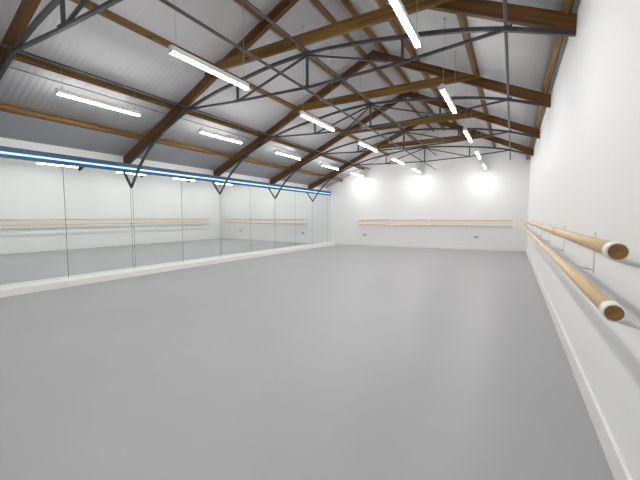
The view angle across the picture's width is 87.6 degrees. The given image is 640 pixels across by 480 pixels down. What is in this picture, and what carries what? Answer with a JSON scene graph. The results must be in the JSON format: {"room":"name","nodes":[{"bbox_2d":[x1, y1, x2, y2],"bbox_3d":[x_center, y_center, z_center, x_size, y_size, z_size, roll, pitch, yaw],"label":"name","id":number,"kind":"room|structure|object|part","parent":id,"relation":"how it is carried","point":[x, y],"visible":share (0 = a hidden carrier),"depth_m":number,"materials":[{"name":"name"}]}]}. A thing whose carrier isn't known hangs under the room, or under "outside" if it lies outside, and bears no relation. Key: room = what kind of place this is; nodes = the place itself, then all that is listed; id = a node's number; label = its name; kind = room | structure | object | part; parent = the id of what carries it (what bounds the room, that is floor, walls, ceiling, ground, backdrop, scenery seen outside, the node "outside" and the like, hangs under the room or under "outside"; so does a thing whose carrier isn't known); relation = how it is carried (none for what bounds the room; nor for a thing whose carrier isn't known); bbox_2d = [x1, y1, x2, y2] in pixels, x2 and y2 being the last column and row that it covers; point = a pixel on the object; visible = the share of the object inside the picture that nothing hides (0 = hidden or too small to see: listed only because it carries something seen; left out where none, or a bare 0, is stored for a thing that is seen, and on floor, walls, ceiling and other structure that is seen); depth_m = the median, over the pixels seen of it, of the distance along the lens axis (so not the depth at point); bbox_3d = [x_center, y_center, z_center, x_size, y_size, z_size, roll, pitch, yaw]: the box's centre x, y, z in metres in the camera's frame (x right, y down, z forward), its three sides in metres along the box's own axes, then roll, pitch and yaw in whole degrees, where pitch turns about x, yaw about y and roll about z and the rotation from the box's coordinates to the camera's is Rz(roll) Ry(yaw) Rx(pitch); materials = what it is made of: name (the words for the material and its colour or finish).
{"room":"exercise studio","nodes":[
{"label":"exercise studio","id":0,"kind":"room"},
{"bbox_2d":[0,137,326,190],"bbox_3d":[-3.214,-0.704,7.987,0.120,2.600,15.100,2,5,30],"label":"wall","id":1,"kind":"structure","parent":0,"point":[7,142],"depth_m":6.42,"materials":[{"name":"white paint"}]},
{"bbox_2d":[0,157,67,287],"bbox_3d":[-4.574,-0.269,5.146,0.006,1.915,1.119,2,5,30],"label":"wall mirror","id":2,"kind":"object","parent":1,"relation":"attached to","point":[33,245],"visible":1,"depth_m":5.23,"materials":[{"name":"silver glass"}]},
{"bbox_2d":[63,165,132,277],"bbox_3d":[-4.013,-0.337,6.121,0.006,1.915,1.119,2,5,30],"label":"wall mirror","id":3,"kind":"object","parent":1,"relation":"attached to","point":[97,201],"visible":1,"depth_m":6.06,"materials":[{"name":"silver glass"}]},
{"bbox_2d":[130,172,134,268],"bbox_3d":[-3.721,-0.372,6.628,0.006,1.915,0.040,2,5,30],"label":"strip","id":4,"kind":"object","parent":1,"relation":"attached to","point":[131,192],"visible":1,"depth_m":6.62,"materials":[{"name":"silver glass"}]},
{"bbox_2d":[62,165,250,277],"bbox_3d":[-3.238,-0.396,7.662,0.182,2.030,14.477,2,5,30],"label":"trim","id":5,"kind":"structure","parent":1,"relation":"attached to","point":[62,165],"depth_m":5.70,"materials":[{"name":"grey metal"}]},
{"bbox_2d":[132,173,182,268],"bbox_3d":[-3.429,-0.407,7.134,0.006,1.915,1.119,2,5,30],"label":"wall mirror","id":6,"kind":"object","parent":1,"relation":"attached to","point":[157,205],"visible":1,"depth_m":7.09,"materials":[{"name":"silver glass"}]},
{"bbox_2d":[0,146,330,195],"bbox_3d":[-3.147,-1.477,7.523,0.036,0.164,14.437,2,5,30],"label":"strip light","id":7,"kind":"object","parent":1,"relation":"attached to","point":[5,152],"visible":1,"depth_m":6.45,"materials":[{"name":"blue metal"}]},
{"bbox_2d":[181,178,219,261],"bbox_3d":[-2.868,-0.474,8.109,0.006,1.915,1.119,2,5,30],"label":"wall mirror","id":8,"kind":"object","parent":1,"relation":"attached to","point":[200,199],"visible":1,"depth_m":8.06,"materials":[{"name":"silver glass"}]},
{"bbox_2d":[219,183,221,256],"bbox_3d":[-2.576,-0.509,8.616,0.006,1.915,0.040,2,5,30],"label":"strip","id":9,"kind":"object","parent":1,"relation":"attached to","point":[219,183],"visible":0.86,"depth_m":8.62,"materials":[{"name":"silver glass"}]},
{"bbox_2d":[220,183,250,256],"bbox_3d":[-2.285,-0.544,9.122,0.006,1.915,1.119,2,5,30],"label":"wall mirror","id":10,"kind":"object","parent":1,"relation":"attached to","point":[234,199],"visible":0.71,"depth_m":9.08,"materials":[{"name":"silver glass"}]},
{"bbox_2d":[250,186,274,252],"bbox_3d":[-1.723,-0.612,10.097,0.006,1.915,1.119,2,5,30],"label":"wall mirror","id":11,"kind":"object","parent":1,"relation":"attached to","point":[262,222],"visible":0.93,"depth_m":10.06,"materials":[{"name":"silver glass"}]},
{"bbox_2d":[274,189,275,249],"bbox_3d":[-1.432,-0.647,10.604,0.006,1.915,0.040,2,5,30],"label":"strip","id":12,"kind":"object","parent":1,"relation":"attached to","point":[274,189],"visible":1,"depth_m":10.57,"materials":[{"name":"silver glass"}]},
{"bbox_2d":[275,189,294,248],"bbox_3d":[-1.140,-0.682,11.110,0.006,1.915,1.119,2,5,30],"label":"wall mirror","id":13,"kind":"object","parent":1,"relation":"attached to","point":[285,200],"visible":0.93,"depth_m":11.07,"materials":[{"name":"silver glass"}]},
{"bbox_2d":[295,192,311,246],"bbox_3d":[-0.579,-0.750,12.085,0.006,1.915,1.119,2,5,30],"label":"wall mirror","id":14,"kind":"object","parent":1,"relation":"attached to","point":[303,201],"visible":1,"depth_m":12.04,"materials":[{"name":"clear glass"}]},
{"bbox_2d":[312,194,312,243],"bbox_3d":[-0.287,-0.785,12.591,0.006,1.915,0.040,2,5,30],"label":"strip","id":15,"kind":"object","parent":1,"relation":"attached to","point":[312,194],"visible":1,"depth_m":12.59,"materials":[{"name":"silver glass"}]},
{"bbox_2d":[313,194,326,243],"bbox_3d":[0.005,-0.820,13.098,0.006,1.915,1.119,2,5,30],"label":"wall mirror","id":16,"kind":"object","parent":1,"relation":"attached to","point":[320,202],"visible":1,"depth_m":13.08,"materials":[{"name":"clear glass"}]},
{"bbox_2d":[0,0,578,187],"bbox_3d":[-0.056,-2.615,6.036,7.287,2.049,15.100,2,5,30],"label":"ceiling","id":17,"kind":"structure","parent":0,"point":[99,46],"depth_m":5.20,"materials":[{"name":"white metal"}]},
{"bbox_2d":[0,0,41,66],"bbox_3d":[-1.922,-2.281,2.795,7.149,2.131,0.118,2,5,30],"label":"roof frame","id":18,"kind":"object","parent":17,"relation":"attached to","point":[26,10],"visible":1,"depth_m":3.52,"materials":[{"name":"brown wood"}]},
{"bbox_2d":[14,52,364,169],"bbox_3d":[-1.913,-2.369,6.828,0.088,0.093,14.592,2,5,30],"label":"purlin","id":19,"kind":"object","parent":18,"relation":"attached to","point":[20,57],"visible":1,"depth_m":5.11,"materials":[{"name":"brown wood"}]},
{"bbox_2d":[70,0,389,155],"bbox_3d":[-1.042,-2.792,6.346,0.088,0.093,14.675,2,5,30],"label":"purlin","id":20,"kind":"object","parent":18,"relation":"attached to","point":[89,5],"visible":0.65,"depth_m":4.35,"materials":[{"name":"brown wood"}]},
{"bbox_2d":[310,0,433,131],"bbox_3d":[0.374,-3.481,5.561,0.088,0.093,14.811,2,5,30],"label":"purlin","id":21,"kind":"object","parent":18,"relation":"attached to","point":[317,3],"visible":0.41,"depth_m":6.05,"materials":[{"name":"brown wood"}]},
{"bbox_2d":[456,14,495,146],"bbox_3d":[2.122,-2.663,4.708,0.088,0.093,14.978,2,5,30],"label":"purlin","id":22,"kind":"object","parent":18,"relation":"attached to","point":[462,20],"visible":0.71,"depth_m":4.88,"materials":[{"name":"brown wood"}]},
{"bbox_2d":[55,63,140,115],"bbox_3d":[-3.078,-2.092,4.706,0.050,0.403,1.092,2,5,30],"label":"linear light","id":23,"kind":"object","parent":17,"relation":"hanging from","point":[62,92],"visible":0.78,"depth_m":4.62,"materials":[{"name":"white plastic"}]},
{"bbox_2d":[57,93,139,115],"bbox_3d":[-3.078,-1.899,4.720,0.044,0.016,1.078,2,5,30],"label":"diffuser","id":24,"kind":"object","parent":23,"relation":"attached to","point":[69,95],"depth_m":4.67,"materials":[{"name":"white plastic"}]},
{"bbox_2d":[0,104,342,181],"bbox_3d":[-2.712,-1.980,7.271,0.088,0.093,14.515,2,5,30],"label":"purlin","id":25,"kind":"object","parent":17,"relation":"attached to","point":[5,108],"visible":1,"depth_m":5.79,"materials":[{"name":"brown wood"}]},
{"bbox_2d":[9,67,356,170],"bbox_3d":[-2.113,-2.299,6.940,0.014,0.018,14.377,2,5,30],"label":"cable","id":26,"kind":"object","parent":17,"relation":"attached to","point":[9,67],"visible":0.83,"depth_m":5.29,"materials":[{"name":"grey plastic"}]},
{"bbox_2d":[169,16,248,89],"bbox_3d":[-1.176,-2.534,3.658,0.050,1.380,1.092,2,5,30],"label":"linear light","id":27,"kind":"object","parent":17,"relation":"hanging from","point":[174,50],"visible":1,"depth_m":3.58,"materials":[{"name":"white plastic"}]},
{"bbox_2d":[170,52,248,89],"bbox_3d":[-1.176,-1.853,3.705,0.044,0.016,1.078,2,5,30],"label":"diffuser","id":28,"kind":"object","parent":27,"relation":"attached to","point":[180,55],"depth_m":3.63,"materials":[{"name":"white plastic"}]},
{"bbox_2d":[199,111,241,143],"bbox_3d":[-1.959,-2.227,6.650,0.050,0.403,1.092,2,5,30],"label":"linear light","id":29,"kind":"object","parent":17,"relation":"hanging from","point":[203,131],"visible":0.85,"depth_m":6.58,"materials":[{"name":"white plastic"}]},
{"bbox_2d":[201,132,240,143],"bbox_3d":[-1.959,-2.033,6.663,0.044,0.016,1.078,2,5,30],"label":"diffuser","id":30,"kind":"object","parent":29,"relation":"attached to","point":[207,133],"depth_m":6.65,"materials":[{"name":"white plastic"}]},
{"bbox_2d":[275,150,300,159],"bbox_3d":[-0.818,-2.364,8.631,0.050,0.403,1.092,2,5,30],"label":"linear light","id":31,"kind":"object","parent":17,"relation":"hanging from","point":[276,151],"visible":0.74,"depth_m":8.59,"materials":[{"name":"white plastic"}]},
{"bbox_2d":[300,26,334,130],"bbox_3d":[-0.026,-2.672,5.656,0.050,1.380,1.092,2,5,30],"label":"linear light","id":32,"kind":"object","parent":17,"relation":"hanging from","point":[302,113],"visible":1,"depth_m":5.62,"materials":[{"name":"white plastic"}]},
{"bbox_2d":[302,115,333,130],"bbox_3d":[-0.026,-1.992,5.703,0.044,0.016,1.078,2,5,30],"label":"diffuser","id":33,"kind":"object","parent":32,"relation":"attached to","point":[308,117],"depth_m":5.68,"materials":[{"name":"white plastic"}]},
{"bbox_2d":[321,163,338,169],"bbox_3d":[0.327,-2.502,10.620,0.050,0.403,1.092,2,5,30],"label":"linear light","id":34,"kind":"object","parent":17,"relation":"hanging from","point":[322,164],"visible":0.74,"depth_m":10.58,"materials":[{"name":"white plastic"}]},
{"bbox_2d":[350,170,362,176],"bbox_3d":[1.378,-2.628,12.446,0.050,0.403,1.092,2,5,30],"label":"linear light","id":35,"kind":"object","parent":17,"relation":"hanging from","point":[351,171],"visible":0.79,"depth_m":12.36,"materials":[{"name":"white plastic"}]},
{"bbox_2d":[358,78,377,151],"bbox_3d":[1.115,-2.810,7.637,0.050,1.380,1.092,2,5,30],"label":"linear light","id":36,"kind":"object","parent":17,"relation":"hanging from","point":[360,141],"visible":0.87,"depth_m":7.52,"materials":[{"name":"white plastic"}]},
{"bbox_2d":[339,0,444,130],"bbox_3d":[0.709,-3.451,5.388,0.088,0.093,14.843,2,5,30],"label":"purlin","id":37,"kind":"object","parent":17,"relation":"attached to","point":[345,3],"visible":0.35,"depth_m":5.94,"materials":[{"name":"brown wood"}]},
{"bbox_2d":[391,113,403,164],"bbox_3d":[2.261,-2.948,9.627,0.050,1.380,1.092,2,5,30],"label":"linear light","id":38,"kind":"object","parent":17,"relation":"hanging from","point":[392,157],"visible":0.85,"depth_m":9.55,"materials":[{"name":"white plastic"}]},
{"bbox_2d":[389,0,420,47],"bbox_3d":[0.649,-2.221,2.628,0.050,0.899,1.092,2,5,30],"label":"linear light","id":39,"kind":"object","parent":17,"relation":"hanging from","point":[398,6],"visible":1,"depth_m":2.75,"materials":[{"name":"white plastic"}]},
{"bbox_2d":[411,128,420,172],"bbox_3d":[3.322,-3.075,11.469,0.050,1.380,1.092,2,5,30],"label":"linear light","id":40,"kind":"object","parent":17,"relation":"hanging from","point":[413,168],"visible":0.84,"depth_m":11.44,"materials":[{"name":"white plastic"}]},
{"bbox_2d":[440,18,456,113],"bbox_3d":[1.800,-2.360,4.627,0.050,0.899,1.092,2,5,30],"label":"linear light","id":41,"kind":"object","parent":17,"relation":"hanging from","point":[443,89],"visible":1,"depth_m":4.52,"materials":[{"name":"white plastic"}]},
{"bbox_2d":[441,90,455,112],"bbox_3d":[1.800,-1.919,4.657,0.044,0.016,1.078,2,5,30],"label":"diffuser","id":42,"kind":"object","parent":41,"relation":"attached to","point":[444,92],"depth_m":4.60,"materials":[{"name":"white plastic"}]},
{"bbox_2d":[463,104,471,141],"bbox_3d":[2.940,-2.497,6.607,0.050,0.899,1.092,2,5,30],"label":"linear light","id":43,"kind":"object","parent":17,"relation":"hanging from","point":[465,130],"visible":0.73,"depth_m":6.48,"materials":[{"name":"white plastic"}]},
{"bbox_2d":[475,119,480,158],"bbox_3d":[4.086,-2.635,8.597,0.050,0.899,1.092,2,5,30],"label":"linear light","id":44,"kind":"object","parent":17,"relation":"hanging from","point":[476,149],"visible":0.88,"depth_m":8.50,"materials":[{"name":"white plastic"}]},
{"bbox_2d":[526,0,574,159],"bbox_3d":[2.974,-2.187,4.297,0.088,0.093,15.060,2,5,30],"label":"purlin","id":45,"kind":"object","parent":17,"relation":"attached to","point":[567,7],"visible":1,"depth_m":4.04,"materials":[{"name":"brown wood"}]},
{"bbox_2d":[0,245,613,479],"bbox_3d":[-0.056,0.768,6.270,7.365,0.100,15.300,2,5,30],"label":"floor","id":46,"kind":"structure","parent":0,"point":[334,362],"depth_m":2.40,"materials":[{"name":"grey plastic"}]},
{"bbox_2d":[0,280,66,297],"bbox_3d":[-5.449,0.862,3.431,0.276,0.105,4.805,2,5,30],"label":"plinth","id":47,"kind":"object","parent":46,"relation":"on","point":[9,291],"visible":1,"depth_m":5.09,"materials":[{"name":"white paint"}]},
{"bbox_2d":[59,242,336,286],"bbox_3d":[-1.841,0.428,9.696,0.276,0.105,9.664,2,5,30],"label":"plinth","id":48,"kind":"object","parent":46,"relation":"on","point":[83,280],"visible":0.88,"depth_m":7.19,"materials":[{"name":"white paint"}]},
{"bbox_2d":[327,127,529,247],"bbox_3d":[3.568,-2.062,12.398,7.442,4.700,0.120,2,4,25],"label":"wall","id":49,"kind":"structure","parent":0,"point":[459,188],"depth_m":12.03,"materials":[{"name":"white paint"}]},
{"bbox_2d":[327,195,330,241],"bbox_3d":[0.368,-0.864,13.729,0.006,1.915,0.324,2,5,30],"label":"wall mirror","id":50,"kind":"object","parent":49,"relation":"attached to","point":[328,196],"visible":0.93,"depth_m":13.72,"materials":[{"name":"clear glass"}]},
{"bbox_2d":[337,242,525,251],"bbox_3d":[3.743,0.228,12.398,6.729,0.132,0.018,2,4,25],"label":"baseboard","id":51,"kind":"structure","parent":49,"relation":"attached to","point":[338,243],"depth_m":12.14,"materials":[{"name":"white paint"}]},
{"bbox_2d":[527,0,639,479],"bbox_3d":[3.103,-0.952,4.332,0.120,3.600,15.100,2,5,30],"label":"wall","id":52,"kind":"structure","parent":0,"point":[585,162],"depth_m":2.00,"materials":[{"name":"white paint"}]},
{"bbox_2d":[0,0,122,80],"bbox_3d":[-1.890,-1.577,2.838,7.093,1.622,0.064,2,5,30],"label":"roof truss","id":53,"kind":"object","parent":52,"relation":"attached to","point":[71,21],"visible":1,"depth_m":3.20,"materials":[{"name":"grey metal"}]},
{"bbox_3d":[-2.390,-2.121,3.102,0.028,0.287,0.032,2,5,30],"label":"web post","id":54,"kind":"part","parent":53,"relation":"part of","materials":[{"name":"grey paint"}]},
{"bbox_2d":[0,43,371,169],"bbox_3d":[-1.625,-2.310,6.684,0.026,0.025,14.621,2,5,30],"label":"tube","id":55,"kind":"object","parent":53,"relation":"attached to","point":[1,44],"visible":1,"depth_m":4.86,"materials":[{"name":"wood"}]},
{"bbox_2d":[159,0,435,169],"bbox_3d":[0.480,-2.090,5.603,0.032,0.030,14.823,2,5,30],"label":"tube","id":56,"kind":"object","parent":53,"relation":"attached to","point":[166,2],"visible":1,"depth_m":3.60,"materials":[{"name":"metal"}]},
{"bbox_2d":[242,0,436,155],"bbox_3d":[0.485,-2.589,5.566,0.032,0.030,14.823,2,5,30],"label":"tube","id":57,"kind":"object","parent":53,"relation":"attached to","point":[247,2],"visible":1,"depth_m":4.50,"materials":[{"name":"metal"}]},
{"bbox_2d":[503,0,510,159],"bbox_3d":[2.540,-2.202,4.523,0.034,0.032,15.020,2,5,30],"label":"tube","id":58,"kind":"object","parent":53,"relation":"attached to","point":[505,18],"visible":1,"depth_m":4.03,"materials":[{"name":"metal"}]},
{"bbox_2d":[123,0,576,162],"bbox_3d":[-0.783,-2.418,4.771,7.149,2.131,0.118,2,5,30],"label":"roof frame","id":59,"kind":"object","parent":52,"relation":"attached to","point":[521,15],"visible":0.82,"depth_m":4.04,"materials":[{"name":"brown wood"}]},
{"bbox_2d":[375,0,463,134],"bbox_3d":[1.242,-3.153,5.132,0.088,0.093,14.894,2,5,30],"label":"purlin","id":60,"kind":"object","parent":59,"relation":"on","point":[394,24],"visible":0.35,"depth_m":5.42,"materials":[{"name":"brown wood"}]},
{"bbox_2d":[127,24,575,187],"bbox_3d":[-0.752,-1.714,4.815,7.093,1.622,0.064,2,5,30],"label":"roof truss","id":61,"kind":"object","parent":52,"relation":"attached to","point":[493,30],"visible":0.94,"depth_m":4.10,"materials":[{"name":"grey metal"}]},
{"bbox_3d":[-1.252,-2.258,5.079,0.028,0.287,0.032,2,5,30],"label":"web post","id":62,"kind":"part","parent":61,"relation":"part of","materials":[{"name":"black metal"}]},
{"bbox_3d":[-0.189,-2.474,4.410,0.120,0.050,0.016,2,5,30],"label":"gusset plate","id":63,"kind":"part","parent":61,"relation":"part of","materials":[{"name":"grey paint"}]},
{"bbox_3d":[-0.171,-2.259,4.456,0.028,0.435,0.032,2,5,30],"label":"web post","id":64,"kind":"part","parent":61,"relation":"part of","materials":[{"name":"grey metal"}]},
{"bbox_3d":[0.945,-2.178,3.819,0.028,0.282,0.032,2,5,30],"label":"web post","id":65,"kind":"part","parent":61,"relation":"part of","materials":[{"name":"black metal"}]},
{"bbox_3d":[1.822,-2.086,3.279,0.110,0.045,0.016,2,5,30],"label":"gusset plate","id":66,"kind":"part","parent":61,"relation":"part of","materials":[{"name":"grey paint"}]},
{"bbox_2d":[213,50,550,175],"bbox_3d":[0.362,-2.556,6.761,7.149,2.131,0.118,2,5,30],"label":"roof frame","id":67,"kind":"object","parent":52,"relation":"attached to","point":[448,76],"visible":0.87,"depth_m":6.11,"materials":[{"name":"brown wood"}]},
{"bbox_2d":[234,0,415,139],"bbox_3d":[-0.163,-3.220,5.859,0.088,0.093,14.759,2,5,30],"label":"purlin","id":68,"kind":"object","parent":67,"relation":"on","point":[243,4],"visible":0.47,"depth_m":5.58,"materials":[{"name":"brown wood"}]},
{"bbox_3d":[0.999,-3.467,6.312,0.220,0.115,0.005,2,5,30],"label":"apex plate","id":69,"kind":"part","parent":67,"relation":"part of","materials":[{"name":"grey paint"}]},
{"bbox_2d":[216,96,550,194],"bbox_3d":[0.394,-1.852,6.804,7.093,1.622,0.064,2,5,30],"label":"roof truss","id":70,"kind":"object","parent":52,"relation":"attached to","point":[367,106],"visible":0.94,"depth_m":6.34,"materials":[{"name":"grey metal"}]},
{"bbox_3d":[0.975,-2.397,6.446,0.028,0.435,0.032,2,5,30],"label":"web post","id":71,"kind":"part","parent":70,"relation":"part of","materials":[{"name":"black metal"}]},
{"bbox_2d":[270,91,539,182],"bbox_3d":[1.510,-2.694,8.755,7.149,2.131,0.118,2,5,30],"label":"roof frame","id":72,"kind":"object","parent":52,"relation":"attached to","point":[499,121],"visible":0.76,"depth_m":8.18,"materials":[{"name":"brown wood"}]},
{"bbox_3d":[2.147,-3.605,8.306,0.220,0.115,0.005,2,5,30],"label":"apex plate","id":73,"kind":"part","parent":72,"relation":"part of","materials":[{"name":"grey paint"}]},
{"bbox_2d":[272,128,539,198],"bbox_3d":[1.542,-1.990,8.798,7.093,1.622,0.064,2,5,30],"label":"roof truss","id":74,"kind":"object","parent":52,"relation":"attached to","point":[422,129],"visible":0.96,"depth_m":8.40,"materials":[{"name":"grey metal"}]},
{"bbox_3d":[2.123,-2.535,8.439,0.028,0.435,0.032,2,5,30],"label":"web post","id":75,"kind":"part","parent":74,"relation":"part of","materials":[{"name":"black metal"}]},
{"bbox_2d":[308,115,533,188],"bbox_3d":[2.659,-2.832,10.749,7.149,2.131,0.118,2,5,30],"label":"roof frame","id":76,"kind":"object","parent":52,"relation":"attached to","point":[473,133],"visible":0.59,"depth_m":10.26,"materials":[{"name":"brown wood"}]},
{"bbox_2d":[311,146,533,201],"bbox_3d":[2.690,-2.128,10.792,7.093,1.622,0.064,2,5,30],"label":"roof truss","id":77,"kind":"object","parent":52,"relation":"attached to","point":[424,147],"visible":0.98,"depth_m":10.43,"materials":[{"name":"grey metal"}]},
{"bbox_2d":[537,224,564,251],"bbox_3d":[2.264,-0.022,3.279,0.224,0.274,0.024,2,5,30],"label":"bracket","id":78,"kind":"object","parent":52,"relation":"attached to","point":[538,224],"visible":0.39,"depth_m":3.24,"materials":[{"name":"white metal"}]},
{"bbox_2d":[520,224,625,321],"bbox_3d":[3.475,-0.128,5.562,0.051,0.051,10.799,2,5,30],"label":"ballet barre","id":79,"kind":"object","parent":52,"relation":"attached to","point":[611,311],"visible":0.96,"depth_m":1.10,"materials":[{"name":"brown wood"}]},
{"bbox_2d":[550,228,595,272],"bbox_3d":[1.579,0.060,2.089,0.224,0.274,0.024,2,5,30],"label":"bracket","id":80,"kind":"object","parent":52,"relation":"attached to","point":[576,266],"visible":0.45,"depth_m":2.05,"materials":[{"name":"white metal"}]},
{"bbox_3d":[1.586,0.157,2.091,0.197,0.055,0.014,2,5,30],"label":"arm","id":81,"kind":"part","parent":80,"relation":"part of","materials":[{"name":"white paint"}]},
{"bbox_3d":[1.673,0.076,2.036,0.008,0.250,0.014,2,5,30],"label":"wall plate","id":82,"kind":"part","parent":80,"relation":"part of","materials":[{"name":"white paint"}]},
{"bbox_2d":[526,248,632,479],"bbox_3d":[3.030,0.777,4.464,0.018,0.132,15.048,2,5,30],"label":"baseboard","id":83,"kind":"structure","parent":52,"relation":"attached to","point":[617,464],"depth_m":1.90,"materials":[{"name":"white paint"}]},
{"bbox_2d":[599,247,639,329],"bbox_3d":[0.881,0.144,0.878,0.224,0.274,0.024,2,5,30],"label":"bracket","id":84,"kind":"object","parent":52,"relation":"attached to","point":[626,262],"visible":0.51,"depth_m":0.90,"materials":[{"name":"white metal"}]},
{"bbox_2d":[521,219,629,260],"bbox_3d":[3.475,-0.292,5.551,0.051,0.051,10.799,2,5,30],"label":"ballet barre","id":85,"kind":"object","parent":84,"relation":"attached to","point":[614,250],"visible":0.94,"depth_m":1.04,"materials":[{"name":"brown wood"}]},
{"bbox_3d":[0.889,0.076,0.869,0.197,0.055,0.014,2,5,30],"label":"arm","id":86,"kind":"part","parent":84,"relation":"part of","materials":[{"name":"white paint"}]},
{"bbox_3d":[0.889,0.241,0.880,0.197,0.055,0.014,2,5,30],"label":"arm","id":87,"kind":"part","parent":84,"relation":"part of","materials":[{"name":"white paint"}]},
{"bbox_3d":[3.947,-0.605,12.172,0.030,0.294,0.150,2,5,30],"label":"bracket","id":88,"kind":"object","parent":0,"visible":0},
{"bbox_2d":[357,219,513,220],"bbox_3d":[3.933,-0.723,12.116,5.410,0.051,0.051,2,4,25],"label":"ballet barre","id":89,"kind":"object","parent":88,"relation":"attached to","point":[357,219],"visible":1,"depth_m":12.16,"materials":[{"name":"brown wood"}]},
{"bbox_2d":[357,224,513,226],"bbox_3d":[3.933,-0.540,12.129,5.410,0.051,0.051,2,4,25],"label":"ballet barre","id":90,"kind":"object","parent":88,"relation":"attached to","point":[357,224],"visible":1,"depth_m":12.01,"materials":[{"name":"brown wood"}]}
]}

